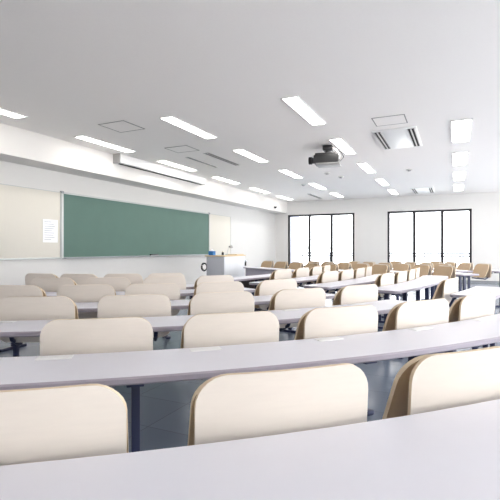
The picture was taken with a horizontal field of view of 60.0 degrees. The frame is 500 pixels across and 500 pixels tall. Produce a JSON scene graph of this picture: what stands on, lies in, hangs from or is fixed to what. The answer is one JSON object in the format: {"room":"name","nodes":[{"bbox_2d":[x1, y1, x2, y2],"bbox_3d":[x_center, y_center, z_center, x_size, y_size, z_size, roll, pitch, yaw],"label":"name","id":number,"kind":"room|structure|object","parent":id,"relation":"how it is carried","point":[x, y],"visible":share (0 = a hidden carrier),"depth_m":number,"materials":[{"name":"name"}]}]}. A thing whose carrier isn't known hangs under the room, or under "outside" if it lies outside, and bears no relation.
{"room":"classroom","nodes":[
{"label":"classroom","id":0,"kind":"room"},
{"bbox_2d":[0,161,274,284],"bbox_3d":[-2.889,-0.378,9.757,0.150,3.055,18.350,0,0,25],"label":"wall","id":1,"kind":"structure","parent":0,"point":[252,231],"depth_m":10.03,"materials":[{"name":"paint"}]},
{"bbox_2d":[0,183,60,259],"bbox_3d":[-3.859,-0.441,7.503,0.028,1.252,1.389,0,0,25],"label":"wall panel","id":2,"kind":"object","parent":1,"relation":"attached to","point":[23,210],"visible":1,"depth_m":7.48,"materials":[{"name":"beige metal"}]},
{"bbox_2d":[43,219,57,242],"bbox_3d":[-3.650,-0.330,7.921,0.004,0.420,0.320,0,0,25],"label":"notice","id":3,"kind":"object","parent":2,"relation":"attached to","point":[50,227],"visible":1,"depth_m":7.92,"materials":[{"name":"white paper"}]},
{"bbox_2d":[60,191,209,258],"bbox_3d":[-2.359,-0.453,10.568,0.108,1.275,5.440,0,0,25],"label":"chalkboard","id":4,"kind":"object","parent":1,"relation":"attached to","point":[91,226],"visible":0.87,"depth_m":9.74,"materials":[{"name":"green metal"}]},
{"bbox_2d":[62,254,208,258],"bbox_3d":[-2.357,0.170,10.573,0.108,0.030,5.340,0,0,25],"label":"chalk tray","id":5,"kind":"object","parent":4,"relation":"on","point":[79,256],"depth_m":9.37,"materials":[{"name":"silver metal"}]},
{"bbox_2d":[0,123,286,213],"bbox_3d":[-2.618,-1.675,9.545,0.519,0.459,18.199,0,0,25],"label":"ceiling beam","id":6,"kind":"structure","parent":1,"relation":"attached to","point":[17,145],"depth_m":8.42,"materials":[{"name":"paint"}]},
{"bbox_2d":[113,153,205,184],"bbox_3d":[-1.961,-1.806,10.119,0.174,0.192,3.284,0,0,25],"label":"screen housing","id":7,"kind":"object","parent":1,"relation":"attached to","point":[121,159],"visible":1,"depth_m":9.66,"materials":[{"name":"white plastic"}]},
{"bbox_2d":[210,214,230,254],"bbox_3d":[-0.938,-0.441,13.655,0.028,1.252,1.379,0,0,25],"label":"wall panel","id":8,"kind":"object","parent":1,"relation":"attached to","point":[220,225],"visible":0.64,"depth_m":13.66,"materials":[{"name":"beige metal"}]},
{"bbox_2d":[0,0,499,201],"bbox_3d":[2.224,-1.980,7.330,11.470,0.150,18.350,0,0,25],"label":"ceiling","id":9,"kind":"structure","parent":0,"point":[224,69],"depth_m":4.90,"materials":[{"name":"white paint"}]},
{"bbox_2d":[0,108,26,118],"bbox_3d":[-3.577,-1.897,5.662,0.224,0.013,1.320,0,0,25],"label":"recessed light","id":10,"kind":"object","parent":9,"relation":"in","point":[8,113],"visible":1,"depth_m":6.11,"materials":[{"name":"white plastic"}]},
{"bbox_2d":[74,135,135,152],"bbox_3d":[-2.603,-1.897,7.878,0.224,0.013,1.320,0,0,25],"label":"recessed light","id":11,"kind":"object","parent":9,"relation":"in","point":[82,137],"visible":1,"depth_m":7.79,"materials":[{"name":"white plastic"}]},
{"bbox_2d":[98,120,144,132],"bbox_3d":[-1.993,-1.901,6.736,0.500,0.005,0.500,0,0,25],"label":"access hatch","id":12,"kind":"object","parent":9,"relation":"attached to","point":[119,126],"visible":1,"depth_m":6.72,"materials":[{"name":"grey"}]},
{"bbox_2d":[156,160,197,170],"bbox_3d":[-1.646,-1.897,9.892,0.224,0.013,1.320,0,0,25],"label":"recessed light","id":13,"kind":"object","parent":9,"relation":"in","point":[160,161],"visible":1,"depth_m":9.84,"materials":[{"name":"white plastic"}]},
{"bbox_2d":[165,145,199,152],"bbox_3d":[-1.295,-1.901,8.253,0.500,0.005,0.450,0,0,25],"label":"access hatch","id":14,"kind":"object","parent":9,"relation":"attached to","point":[179,149],"visible":1,"depth_m":8.27,"materials":[{"name":"grey"}]},
{"bbox_2d":[159,116,217,138],"bbox_3d":[-0.935,-1.897,6.820,0.224,0.013,1.320,0,0,25],"label":"recessed light","id":15,"kind":"object","parent":9,"relation":"in","point":[173,120],"visible":1,"depth_m":6.74,"materials":[{"name":"white plastic"}]},
{"bbox_2d":[203,153,239,165],"bbox_3d":[-0.572,-1.899,9.194,0.140,0.011,1.376,0,0,25],"label":"ceiling vent","id":16,"kind":"object","parent":9,"relation":"in","point":[208,154],"visible":1,"depth_m":9.10,"materials":[{"name":"black metal"}]},
{"bbox_2d":[211,176,240,183],"bbox_3d":[-0.651,-1.897,11.988,0.224,0.013,1.320,0,0,25],"label":"recessed light","id":17,"kind":"object","parent":9,"relation":"in","point":[216,177],"visible":1,"depth_m":11.98,"materials":[{"name":"white plastic"}]},
{"bbox_2d":[232,149,268,162],"bbox_3d":[0.035,-1.897,8.862,0.224,0.013,1.320,0,0,25],"label":"recessed light","id":18,"kind":"object","parent":9,"relation":"in","point":[243,152],"visible":1,"depth_m":8.79,"materials":[{"name":"white plastic"}]},
{"bbox_2d":[277,169,302,178],"bbox_3d":[1.042,-1.897,10.985,0.224,0.013,1.320,0,0,25],"label":"recessed light","id":19,"kind":"object","parent":9,"relation":"in","point":[287,172],"visible":1,"depth_m":10.88,"materials":[{"name":"white plastic"}]},
{"bbox_2d":[281,95,325,125],"bbox_3d":[0.772,-1.897,6.010,0.224,0.013,1.320,0,0,25],"label":"recessed light","id":20,"kind":"object","parent":9,"relation":"in","point":[296,103],"visible":1,"depth_m":5.91,"materials":[{"name":"white plastic"}]},
{"bbox_2d":[308,183,326,189],"bbox_3d":[2.059,-1.897,13.126,0.224,0.013,1.320,0,0,25],"label":"recessed light","id":21,"kind":"object","parent":9,"relation":"in","point":[311,184],"visible":1,"depth_m":13.11,"materials":[{"name":"white plastic"}]},
{"bbox_2d":[310,184,324,188],"bbox_3d":[2.059,-1.900,13.126,0.188,0.006,1.284,0,0,25],"label":"diffuser","id":22,"kind":"object","parent":21,"relation":"attached to","point":[315,185],"depth_m":13.14,"materials":[{"name":"white plastic"}]},
{"bbox_2d":[308,145,343,167],"bbox_3d":[1.408,-1.722,8.016,0.647,0.364,0.380,0,0,17],"label":"projector","id":23,"kind":"object","parent":9,"relation":"hanging from","point":[329,158],"visible":1,"depth_m":7.88,"materials":[{"name":"grey plastic"}]},
{"bbox_2d":[328,138,356,154],"bbox_3d":[1.742,-1.897,8.051,0.224,0.013,1.320,0,0,25],"label":"recessed light","id":24,"kind":"object","parent":9,"relation":"in","point":[339,143],"visible":1,"depth_m":7.99,"materials":[{"name":"white plastic"}]},
{"bbox_2d":[356,163,376,172],"bbox_3d":[2.750,-1.897,10.174,0.224,0.013,1.320,0,0,25],"label":"recessed light","id":25,"kind":"object","parent":9,"relation":"in","point":[366,167],"visible":1,"depth_m":10.08,"materials":[{"name":"white plastic"}]},
{"bbox_2d":[375,178,388,185],"bbox_3d":[3.766,-1.897,12.315,0.224,0.013,1.320,0,0,25],"label":"recessed light","id":26,"kind":"object","parent":9,"relation":"in","point":[381,181],"visible":1,"depth_m":12.31,"materials":[{"name":"white plastic"}]},
{"bbox_2d":[376,179,387,184],"bbox_3d":[3.766,-1.900,12.315,0.188,0.006,1.284,0,0,25],"label":"diffuser","id":27,"kind":"object","parent":26,"relation":"attached to","point":[381,181],"depth_m":12.24,"materials":[{"name":"white plastic"}]},
{"bbox_2d":[371,114,407,126],"bbox_3d":[2.070,-1.901,6.412,0.460,0.005,0.460,0,0,25],"label":"access hatch","id":28,"kind":"object","parent":9,"relation":"attached to","point":[394,119],"visible":1,"depth_m":6.41,"materials":[{"name":"grey"}]},
{"bbox_2d":[371,126,421,149],"bbox_3d":[2.555,-1.887,7.455,0.680,0.033,1.380,0,0,25],"label":"air conditioner","id":29,"kind":"object","parent":9,"relation":"attached to","point":[403,137],"visible":1,"depth_m":7.30,"materials":[{"name":"white plastic"}]},
{"bbox_2d":[373,132,390,149],"bbox_3d":[2.324,-1.875,7.564,0.116,0.009,1.260,0,0,25],"label":"outlet","id":30,"kind":"object","parent":29,"relation":"attached to","point":[381,137],"depth_m":7.47,"materials":[{"name":"grey"}]},
{"bbox_2d":[383,129,411,148],"bbox_3d":[2.555,-1.881,7.455,0.340,0.005,1.280,0,0,25],"label":"grille","id":31,"kind":"object","parent":29,"relation":"attached to","point":[398,138],"depth_m":7.36,"materials":[{"name":"white plastic"}]},
{"bbox_2d":[407,128,419,146],"bbox_3d":[2.785,-1.875,7.346,0.116,0.009,1.260,0,0,25],"label":"outlet","id":32,"kind":"object","parent":29,"relation":"attached to","point":[413,136],"depth_m":7.28,"materials":[{"name":"grey plastic"}]},
{"bbox_2d":[410,187,434,193],"bbox_3d":[5.606,-1.887,14.021,0.660,0.033,1.400,0,0,25],"label":"air conditioner","id":33,"kind":"object","parent":9,"relation":"attached to","point":[422,189],"visible":1,"depth_m":13.90,"materials":[{"name":"white plastic"}]},
{"bbox_2d":[417,188,428,193],"bbox_3d":[5.606,-1.881,14.021,0.320,0.005,1.300,0,0,25],"label":"grille","id":34,"kind":"object","parent":33,"relation":"attached to","point":[419,190],"depth_m":13.90,"materials":[{"name":"white plastic"}]},
{"bbox_2d":[453,184,463,190],"bbox_3d":[6.463,-1.895,13.425,0.300,0.019,1.440,0,0,25],"label":"recessed light","id":35,"kind":"object","parent":9,"relation":"in","point":[460,187],"visible":1,"depth_m":13.36,"materials":[{"name":"white plastic"}]},
{"bbox_2d":[452,171,465,180],"bbox_3d":[5.455,-1.895,11.303,0.300,0.019,1.440,0,0,25],"label":"recessed light","id":36,"kind":"object","parent":9,"relation":"in","point":[457,176],"visible":1,"depth_m":11.18,"materials":[{"name":"white plastic"}]},
{"bbox_2d":[453,172,464,179],"bbox_3d":[5.455,-1.901,11.303,0.260,0.005,1.400,0,0,25],"label":"diffuser","id":37,"kind":"object","parent":36,"relation":"attached to","point":[456,175],"depth_m":11.22,"materials":[{"name":"white plastic"}]},
{"bbox_2d":[452,151,468,165],"bbox_3d":[4.434,-1.895,9.153,0.300,0.019,1.440,0,0,25],"label":"recessed light","id":38,"kind":"object","parent":9,"relation":"in","point":[458,158],"visible":1,"depth_m":9.08,"materials":[{"name":"white plastic"}]},
{"bbox_2d":[450,118,472,142],"bbox_3d":[3.418,-1.895,7.012,0.300,0.019,1.440,0,0,25],"label":"recessed light","id":39,"kind":"object","parent":9,"relation":"in","point":[461,129],"visible":1,"depth_m":6.94,"materials":[{"name":"white plastic"}]},
{"bbox_2d":[0,282,499,452],"bbox_3d":[2.224,1.210,7.330,11.470,0.120,18.350,0,0,25],"label":"floor","id":40,"kind":"structure","parent":0,"point":[164,407],"depth_m":3.42,"materials":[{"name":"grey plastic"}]},
{"bbox_2d":[0,284,193,351],"bbox_3d":[-1.706,0.790,4.974,2.471,0.720,0.636,0,0,-4],"label":"desk","id":41,"kind":"object","parent":40,"relation":"on","point":[188,286],"visible":0.14,"depth_m":4.96,"materials":[{"name":"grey laminate"}]},
{"bbox_2d":[25,273,58,284],"bbox_3d":[-2.489,0.452,5.203,0.455,0.321,0.239,0,0,16],"label":"chair","id":42,"kind":"object","parent":41,"relation":"attached to","point":[29,277],"visible":0.29,"depth_m":5.17,"materials":[{"name":"brown wood"}]},
{"bbox_2d":[60,274,97,284],"bbox_3d":[-2.012,0.452,5.119,0.455,0.321,0.239,0,0,4],"label":"chair","id":43,"kind":"object","parent":41,"relation":"attached to","point":[80,279],"visible":0.31,"depth_m":5.07,"materials":[{"name":"brown wood"}]},
{"bbox_2d":[103,274,142,284],"bbox_3d":[-1.506,0.452,5.145,0.455,0.321,0.239,0,0,-10],"label":"chair","id":44,"kind":"object","parent":41,"relation":"attached to","point":[133,278],"visible":0.21,"depth_m":5.11,"materials":[{"name":"brown wood"}]},
{"bbox_2d":[148,273,184,278],"bbox_3d":[-1.026,0.452,5.282,0.455,0.321,0.239,0,0,-23],"label":"chair","id":45,"kind":"object","parent":41,"relation":"attached to","point":[152,274],"visible":0.26,"depth_m":5.23,"materials":[{"name":"brown wood"}]},
{"bbox_2d":[13,288,254,356],"bbox_3d":[-1.185,0.790,4.351,2.586,0.720,0.605,0,0,-13],"label":"desk","id":46,"kind":"object","parent":40,"relation":"on","point":[188,292],"visible":0.04,"depth_m":4.21,"materials":[{"name":"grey laminate"}]},
{"bbox_2d":[31,278,76,291],"bbox_3d":[-2.006,0.452,4.438,0.455,0.321,0.239,0,0,3],"label":"chair","id":47,"kind":"object","parent":46,"relation":"attached to","point":[47,284],"visible":0.43,"depth_m":4.38,"materials":[{"name":"brown wood"}]},
{"bbox_2d":[84,277,130,290],"bbox_3d":[-1.463,0.452,4.463,0.455,0.321,0.239,0,0,-8],"label":"chair","id":48,"kind":"object","parent":46,"relation":"attached to","point":[118,283],"visible":0.35,"depth_m":4.42,"materials":[{"name":"brown wood"}]},
{"bbox_2d":[142,276,185,299],"bbox_3d":[-0.912,0.452,4.598,0.455,0.321,0.239,0,0,-19],"label":"chair","id":49,"kind":"object","parent":46,"relation":"attached to","point":[179,281],"visible":0.35,"depth_m":4.56,"materials":[{"name":"brown wood"}]},
{"bbox_2d":[194,275,233,288],"bbox_3d":[-0.397,0.452,4.839,0.455,0.321,0.239,0,0,-31],"label":"chair","id":50,"kind":"object","parent":46,"relation":"attached to","point":[213,278],"visible":0.34,"depth_m":4.78,"materials":[{"name":"brown wood"}]},
{"bbox_2d":[0,300,406,415],"bbox_3d":[-0.307,0.788,2.807,3.656,0.723,0.688,0,0,-19],"label":"desk","id":51,"kind":"object","parent":40,"relation":"on","point":[22,328],"visible":0.33,"depth_m":2.60,"materials":[{"name":"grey laminate"}]},
{"bbox_2d":[0,296,78,345],"bbox_3d":[-1.319,0.452,2.697,0.455,0.321,0.239,0,0,-7],"label":"chair","id":52,"kind":"object","parent":51,"relation":"attached to","point":[48,307],"visible":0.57,"depth_m":2.65,"materials":[{"name":"beige wood"}]},
{"bbox_2d":[97,294,170,340],"bbox_3d":[-0.744,0.452,2.803,0.455,0.321,0.239,0,0,-14],"label":"chair","id":53,"kind":"object","parent":51,"relation":"attached to","point":[148,305],"visible":0.59,"depth_m":2.75,"materials":[{"name":"beige wood"}]},
{"bbox_2d":[187,291,254,314],"bbox_3d":[-0.194,0.452,2.977,0.455,0.321,0.239,0,0,-21],"label":"chair","id":54,"kind":"object","parent":51,"relation":"attached to","point":[239,301],"visible":0.48,"depth_m":2.92,"materials":[{"name":"brown wood"}]},
{"bbox_2d":[268,288,325,331],"bbox_3d":[0.362,0.452,3.235,0.455,0.321,0.239,0,0,-29],"label":"chair","id":55,"kind":"object","parent":51,"relation":"attached to","point":[283,299],"visible":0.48,"depth_m":3.17,"materials":[{"name":"brown wood"}]},
{"bbox_2d":[332,284,377,305],"bbox_3d":[0.879,0.452,3.563,0.455,0.321,0.239,0,0,-36],"label":"chair","id":56,"kind":"object","parent":51,"relation":"attached to","point":[352,294],"visible":0.51,"depth_m":3.48,"materials":[{"name":"brown wood"}]},
{"bbox_2d":[75,293,334,388],"bbox_3d":[-0.761,0.788,3.576,3.357,0.723,0.690,0,0,-17],"label":"desk","id":57,"kind":"object","parent":40,"relation":"on","point":[259,300],"visible":0.09,"depth_m":3.42,"materials":[{"name":"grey laminate"}]},
{"bbox_2d":[0,285,46,299],"bbox_3d":[-1.903,0.452,3.535,0.455,0.321,0.239,0,0,1],"label":"chair","id":58,"kind":"object","parent":57,"relation":"attached to","point":[5,290],"visible":0.34,"depth_m":3.48,"materials":[{"name":"brown wood"}]},
{"bbox_2d":[57,285,115,318],"bbox_3d":[-1.343,0.452,3.571,0.455,0.321,0.239,0,0,-8],"label":"chair","id":59,"kind":"object","parent":57,"relation":"attached to","point":[76,293],"visible":0.48,"depth_m":3.52,"materials":[{"name":"brown wood"}]},
{"bbox_2d":[125,283,179,315],"bbox_3d":[-0.827,0.452,3.681,0.455,0.321,0.239,0,0,-16],"label":"chair","id":60,"kind":"object","parent":57,"relation":"attached to","point":[171,290],"visible":0.38,"depth_m":3.64,"materials":[{"name":"brown wood"}]},
{"bbox_2d":[193,281,243,295],"bbox_3d":[-0.276,0.452,3.886,0.455,0.321,0.239,0,0,-25],"label":"chair","id":61,"kind":"object","parent":57,"relation":"attached to","point":[232,286],"visible":0.3,"depth_m":3.83,"materials":[{"name":"brown wood"}]},
{"bbox_2d":[254,279,296,310],"bbox_3d":[0.258,0.452,4.189,0.455,0.321,0.239,0,0,-34],"label":"chair","id":62,"kind":"object","parent":57,"relation":"attached to","point":[267,287],"visible":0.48,"depth_m":4.10,"materials":[{"name":"brown wood"}]},
{"bbox_2d":[205,255,246,276],"bbox_3d":[-0.542,0.650,10.865,0.540,1.000,1.364,0,0,25],"label":"podium","id":63,"kind":"object","parent":40,"relation":"on","point":[232,265],"visible":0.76,"depth_m":10.34,"materials":[{"name":"grey"}]},
{"bbox_2d":[0,399,499,499],"bbox_3d":[0.101,0.790,0.873,2.529,0.720,0.487,0,0,-17],"label":"desk","id":64,"kind":"object","parent":40,"relation":"on","point":[450,453],"visible":1,"depth_m":0.85,"materials":[{"name":"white laminate"}]},
{"bbox_2d":[0,384,128,465],"bbox_3d":[-0.503,0.452,0.944,0.455,0.321,0.239,0,0,-12],"label":"chair","id":65,"kind":"object","parent":64,"relation":"attached to","point":[83,420],"visible":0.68,"depth_m":0.92,"materials":[{"name":"beige wood"}]},
{"bbox_2d":[188,363,367,445],"bbox_3d":[0.080,0.452,1.098,0.455,0.321,0.239,0,0,-17],"label":"chair","id":66,"kind":"object","parent":64,"relation":"attached to","point":[229,406],"visible":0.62,"depth_m":1.04,"materials":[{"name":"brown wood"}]},
{"bbox_2d":[382,346,499,418],"bbox_3d":[0.636,0.452,1.300,0.455,0.321,0.239,0,0,-23],"label":"chair","id":67,"kind":"object","parent":64,"relation":"attached to","point":[438,381],"visible":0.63,"depth_m":1.23,"materials":[{"name":"brown wood"}]},
{"bbox_2d":[0,314,499,451],"bbox_3d":[0.327,0.788,2.017,3.513,0.723,0.620,0,0,-22],"label":"desk","id":68,"kind":"object","parent":40,"relation":"on","point":[133,369],"visible":0.73,"depth_m":1.70,"materials":[{"name":"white laminate"}]},
{"bbox_2d":[40,317,152,355],"bbox_3d":[-0.652,0.452,1.869,0.455,0.321,0.239,0,0,-13],"label":"chair","id":69,"kind":"object","parent":68,"relation":"attached to","point":[120,334],"visible":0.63,"depth_m":1.81,"materials":[{"name":"beige wood"}]},
{"bbox_2d":[181,311,278,379],"bbox_3d":[-0.088,0.452,2.026,0.455,0.321,0.239,0,0,-19],"label":"chair","id":70,"kind":"object","parent":68,"relation":"attached to","point":[219,329],"visible":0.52,"depth_m":1.97,"materials":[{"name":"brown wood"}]},
{"bbox_2d":[294,305,377,339],"bbox_3d":[0.460,0.452,2.244,0.455,0.321,0.239,0,0,-25],"label":"chair","id":71,"kind":"object","parent":68,"relation":"attached to","point":[358,319],"visible":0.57,"depth_m":2.18,"materials":[{"name":"brown wood"}]},
{"bbox_2d":[382,298,448,330],"bbox_3d":[0.982,0.452,2.517,0.455,0.321,0.239,0,0,-31],"label":"chair","id":72,"kind":"object","parent":68,"relation":"attached to","point":[409,314],"visible":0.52,"depth_m":2.44,"materials":[{"name":"brown wood"}]},
{"bbox_2d":[448,293,494,322],"bbox_3d":[1.460,0.452,2.836,0.455,0.321,0.239,0,0,-37],"label":"chair","id":73,"kind":"object","parent":68,"relation":"attached to","point":[468,307],"visible":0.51,"depth_m":2.75,"materials":[{"name":"brown wood"}]},
{"bbox_2d":[233,274,270,308],"bbox_3d":[0.080,0.790,6.815,0.447,0.720,2.072,0,0,36],"label":"desk","id":74,"kind":"object","parent":40,"relation":"on","point":[244,280],"visible":0.23,"depth_m":6.77,"materials":[{"name":"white laminate"}]},
{"bbox_2d":[243,267,294,295],"bbox_3d":[0.448,0.790,9.586,0.394,0.720,1.865,0,0,-29],"label":"desk","id":75,"kind":"object","parent":40,"relation":"on","point":[250,271],"visible":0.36,"depth_m":9.77,"materials":[{"name":"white laminate"}]},
{"bbox_2d":[249,272,338,332],"bbox_3d":[0.968,0.790,6.654,0.498,0.720,2.988,0,0,33],"label":"desk","id":76,"kind":"object","parent":40,"relation":"on","point":[308,279],"visible":0.18,"depth_m":6.06,"materials":[{"name":"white laminate"}]},
{"bbox_2d":[269,269,291,279],"bbox_3d":[0.455,0.452,6.297,0.239,0.321,0.455,0,0,37],"label":"chair","id":77,"kind":"object","parent":76,"relation":"attached to","point":[280,273],"visible":0.52,"depth_m":6.20,"materials":[{"name":"brown wood"}]},
{"bbox_2d":[292,267,308,286],"bbox_3d":[0.800,0.452,6.791,0.239,0.321,0.455,0,0,33],"label":"chair","id":78,"kind":"object","parent":76,"relation":"attached to","point":[300,272],"visible":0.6,"depth_m":6.69,"materials":[{"name":"brown wood"}]},
{"bbox_2d":[309,266,321,283],"bbox_3d":[1.103,0.452,7.304,0.239,0.321,0.455,0,0,28],"label":"chair","id":79,"kind":"object","parent":76,"relation":"attached to","point":[317,270],"visible":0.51,"depth_m":7.19,"materials":[{"name":"brown wood"}]},
{"bbox_2d":[303,274,383,328],"bbox_3d":[1.588,0.790,6.134,0.481,0.720,2.892,0,0,34],"label":"desk","id":80,"kind":"object","parent":40,"relation":"on","point":[370,279],"visible":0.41,"depth_m":5.56,"materials":[{"name":"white laminate"}]},
{"bbox_2d":[316,271,337,293],"bbox_3d":[1.036,0.452,5.749,0.239,0.321,0.455,0,0,38],"label":"chair","id":81,"kind":"object","parent":80,"relation":"attached to","point":[327,276],"visible":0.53,"depth_m":5.65,"materials":[{"name":"brown wood"}]},
{"bbox_2d":[336,269,353,291],"bbox_3d":[1.372,0.452,6.215,0.239,0.321,0.455,0,0,34],"label":"chair","id":82,"kind":"object","parent":80,"relation":"attached to","point":[348,274],"visible":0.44,"depth_m":6.12,"materials":[{"name":"brown wood"}]},
{"bbox_2d":[354,268,364,278],"bbox_3d":[1.675,0.452,6.699,0.239,0.321,0.455,0,0,30],"label":"chair","id":83,"kind":"object","parent":80,"relation":"attached to","point":[360,272],"visible":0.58,"depth_m":6.60,"materials":[{"name":"brown wood"}]},
{"bbox_2d":[351,268,399,299],"bbox_3d":[2.272,0.790,9.517,0.412,0.720,3.065,0,0,-24],"label":"desk","id":84,"kind":"object","parent":40,"relation":"on","point":[391,271],"visible":0.02,"depth_m":8.26,"materials":[{"name":"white laminate"}]},
{"bbox_2d":[338,262,351,269],"bbox_3d":[2.035,0.452,9.411,0.239,0.321,0.455,0,0,-24],"label":"chair","id":85,"kind":"object","parent":84,"relation":"attached to","point":[342,265],"visible":0.55,"depth_m":9.35,"materials":[{"name":"brown wood"}]},
{"bbox_2d":[353,263,369,269],"bbox_3d":[2.275,0.452,8.863,0.239,0.321,0.455,0,0,-23],"label":"chair","id":86,"kind":"object","parent":84,"relation":"attached to","point":[358,265],"visible":0.28,"depth_m":8.87,"materials":[{"name":"brown wood"}]},
{"bbox_2d":[372,264,389,274],"bbox_3d":[2.506,0.452,8.310,0.239,0.321,0.455,0,0,-22],"label":"chair","id":87,"kind":"object","parent":84,"relation":"attached to","point":[378,268],"visible":0.57,"depth_m":8.27,"materials":[{"name":"brown wood"}]},
{"bbox_2d":[378,275,447,358],"bbox_3d":[2.234,0.790,5.725,0.481,0.720,3.009,0,0,34],"label":"desk","id":88,"kind":"object","parent":40,"relation":"on","point":[427,281],"visible":0.48,"depth_m":5.25,"materials":[{"name":"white laminate"}]},
{"bbox_2d":[374,272,394,299],"bbox_3d":[1.649,0.452,5.290,0.239,0.321,0.455,0,0,38],"label":"chair","id":89,"kind":"object","parent":88,"relation":"attached to","point":[385,279],"visible":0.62,"depth_m":5.18,"materials":[{"name":"brown wood"}]},
{"bbox_2d":[393,271,406,295],"bbox_3d":[1.996,0.452,5.772,0.239,0.321,0.455,0,0,34],"label":"chair","id":90,"kind":"object","parent":88,"relation":"attached to","point":[401,276],"visible":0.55,"depth_m":5.67,"materials":[{"name":"brown wood"}]},
{"bbox_2d":[407,269,414,280],"bbox_3d":[2.311,0.452,6.272,0.239,0.321,0.455,0,0,30],"label":"chair","id":91,"kind":"object","parent":88,"relation":"attached to","point":[410,273],"visible":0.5,"depth_m":6.17,"materials":[{"name":"brown wood"}]},
{"bbox_2d":[395,268,472,299],"bbox_3d":[3.967,0.790,9.658,0.402,0.720,2.460,0,0,-12],"label":"desk","id":92,"kind":"object","parent":40,"relation":"on","point":[458,271],"visible":0.18,"depth_m":8.60,"materials":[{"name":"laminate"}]},
{"bbox_2d":[392,268,478,290],"bbox_3d":[3.228,0.790,9.127,0.424,0.720,3.669,0,0,-18],"label":"desk","id":93,"kind":"object","parent":40,"relation":"on","point":[463,275],"visible":0.19,"depth_m":7.52,"materials":[{"name":"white laminate"}]},
{"bbox_2d":[393,263,410,270],"bbox_3d":[3.079,0.452,8.764,0.239,0.321,0.455,0,0,-18],"label":"chair","id":94,"kind":"object","parent":93,"relation":"attached to","point":[400,266],"visible":0.48,"depth_m":8.74,"materials":[{"name":"brown wood"}]},
{"bbox_2d":[413,264,431,276],"bbox_3d":[3.256,0.452,8.191,0.239,0.321,0.455,0,0,-17],"label":"chair","id":95,"kind":"object","parent":93,"relation":"attached to","point":[425,269],"visible":0.48,"depth_m":8.08,"materials":[{"name":"brown wood"}]},
{"bbox_2d":[433,265,455,278],"bbox_3d":[3.424,0.452,7.617,0.239,0.321,0.455,0,0,-16],"label":"chair","id":96,"kind":"object","parent":93,"relation":"attached to","point":[441,270],"visible":0.57,"depth_m":7.56,"materials":[{"name":"brown wood"}]},
{"bbox_2d":[450,286,499,349],"bbox_3d":[2.412,0.790,4.448,0.399,0.720,1.215,0,0,39],"label":"desk","id":97,"kind":"object","parent":40,"relation":"on","point":[475,290],"visible":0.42,"depth_m":4.38,"materials":[{"name":"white laminate"}]},
{"bbox_2d":[432,277,457,307],"bbox_3d":[1.983,0.452,4.346,0.239,0.321,0.455,0,0,41],"label":"chair","id":98,"kind":"object","parent":97,"relation":"attached to","point":[446,287],"visible":0.66,"depth_m":4.23,"materials":[{"name":"brown wood"}]},
{"bbox_2d":[467,268,499,306],"bbox_3d":[4.857,0.790,9.624,0.402,0.720,2.460,0,0,-6],"label":"desk","id":99,"kind":"object","parent":40,"relation":"on","point":[494,271],"visible":0.17,"depth_m":8.66,"materials":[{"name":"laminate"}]},
{"bbox_2d":[456,262,473,277],"bbox_3d":[4.625,0.452,9.299,0.239,0.321,0.455,0,0,-6],"label":"chair","id":100,"kind":"object","parent":99,"relation":"attached to","point":[462,266],"visible":0.59,"depth_m":9.22,"materials":[{"name":"brown wood"}]},
{"bbox_2d":[472,263,492,279],"bbox_3d":[4.679,0.452,8.702,0.239,0.321,0.455,0,0,-5],"label":"chair","id":101,"kind":"object","parent":99,"relation":"attached to","point":[484,270],"visible":0.97,"depth_m":8.62,"materials":[{"name":"brown wood"}]},
{"bbox_3d":[1.252,0.790,9.832,2.667,0.720,2.051,0,0,25],"label":"desk","id":102,"kind":"object","parent":40,"relation":"on","visible":0},
{"bbox_2d":[261,261,273,267],"bbox_3d":[0.436,0.452,10.751,0.239,0.321,0.455,0,0,-31],"label":"chair","id":103,"kind":"object","parent":102,"relation":"attached to","point":[269,264],"visible":0.6,"depth_m":10.68,"materials":[{"name":"brown wood"}]},
{"bbox_2d":[274,261,287,268],"bbox_3d":[0.738,0.452,10.233,0.239,0.321,0.455,0,0,-30],"label":"chair","id":104,"kind":"object","parent":102,"relation":"attached to","point":[280,264],"visible":0.6,"depth_m":10.18,"materials":[{"name":"brown wood"}]},
{"bbox_2d":[288,262,302,272],"bbox_3d":[1.032,0.452,9.712,0.239,0.321,0.455,0,0,-29],"label":"chair","id":105,"kind":"object","parent":102,"relation":"attached to","point":[294,265],"visible":0.47,"depth_m":9.69,"materials":[{"name":"brown wood"}]},
{"bbox_2d":[323,263,338,270],"bbox_3d":[1.597,0.452,8.656,0.239,0.321,0.455,0,0,-27],"label":"chair","id":106,"kind":"object","parent":102,"relation":"attached to","point":[333,267],"visible":0.3,"depth_m":8.53,"materials":[{"name":"brown wood"}]},
{"bbox_2d":[291,217,298,262],"bbox_3d":[1.790,-0.403,18.551,0.160,3.004,1.549,0,0,25],"label":"window pane","id":107,"kind":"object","parent":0,"point":[294,220],"depth_m":18.62,"materials":[{"name":"white glass"}]},
{"bbox_2d":[275,192,499,280],"bbox_3d":[6.195,-0.377,15.518,11.319,3.054,0.150,0,0,25],"label":"wall","id":108,"kind":"structure","parent":0,"point":[370,214],"depth_m":16.00,"materials":[{"name":"paint"}]},
{"bbox_2d":[288,213,353,266],"bbox_3d":[2.782,-0.325,17.108,2.690,2.110,0.125,0,0,25],"label":"window","id":109,"kind":"structure","parent":108,"relation":"in","point":[352,214],"depth_m":17.25,"materials":[{"name":"black metal"}]},
{"bbox_2d":[388,209,471,262],"bbox_3d":[6.341,-0.325,15.418,2.770,2.110,0.125,0,0,25],"label":"window","id":110,"kind":"structure","parent":108,"relation":"in","point":[447,210],"depth_m":15.21,"materials":[{"name":"black metal"}]},
{"bbox_3d":[6.503,1.200,16.341,11.470,0.200,1.599,0,0,25],"label":"floor","id":111,"kind":"structure","parent":0,"visible":0},
{"bbox_2d":[300,252,468,263],"bbox_3d":[6.822,0.621,16.931,10.200,0.958,0.060,0,0,25],"label":"balcony railing","id":112,"kind":"object","parent":111,"relation":"on","point":[302,253],"visible":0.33,"depth_m":17.29,"materials":[{"name":"white metal"}]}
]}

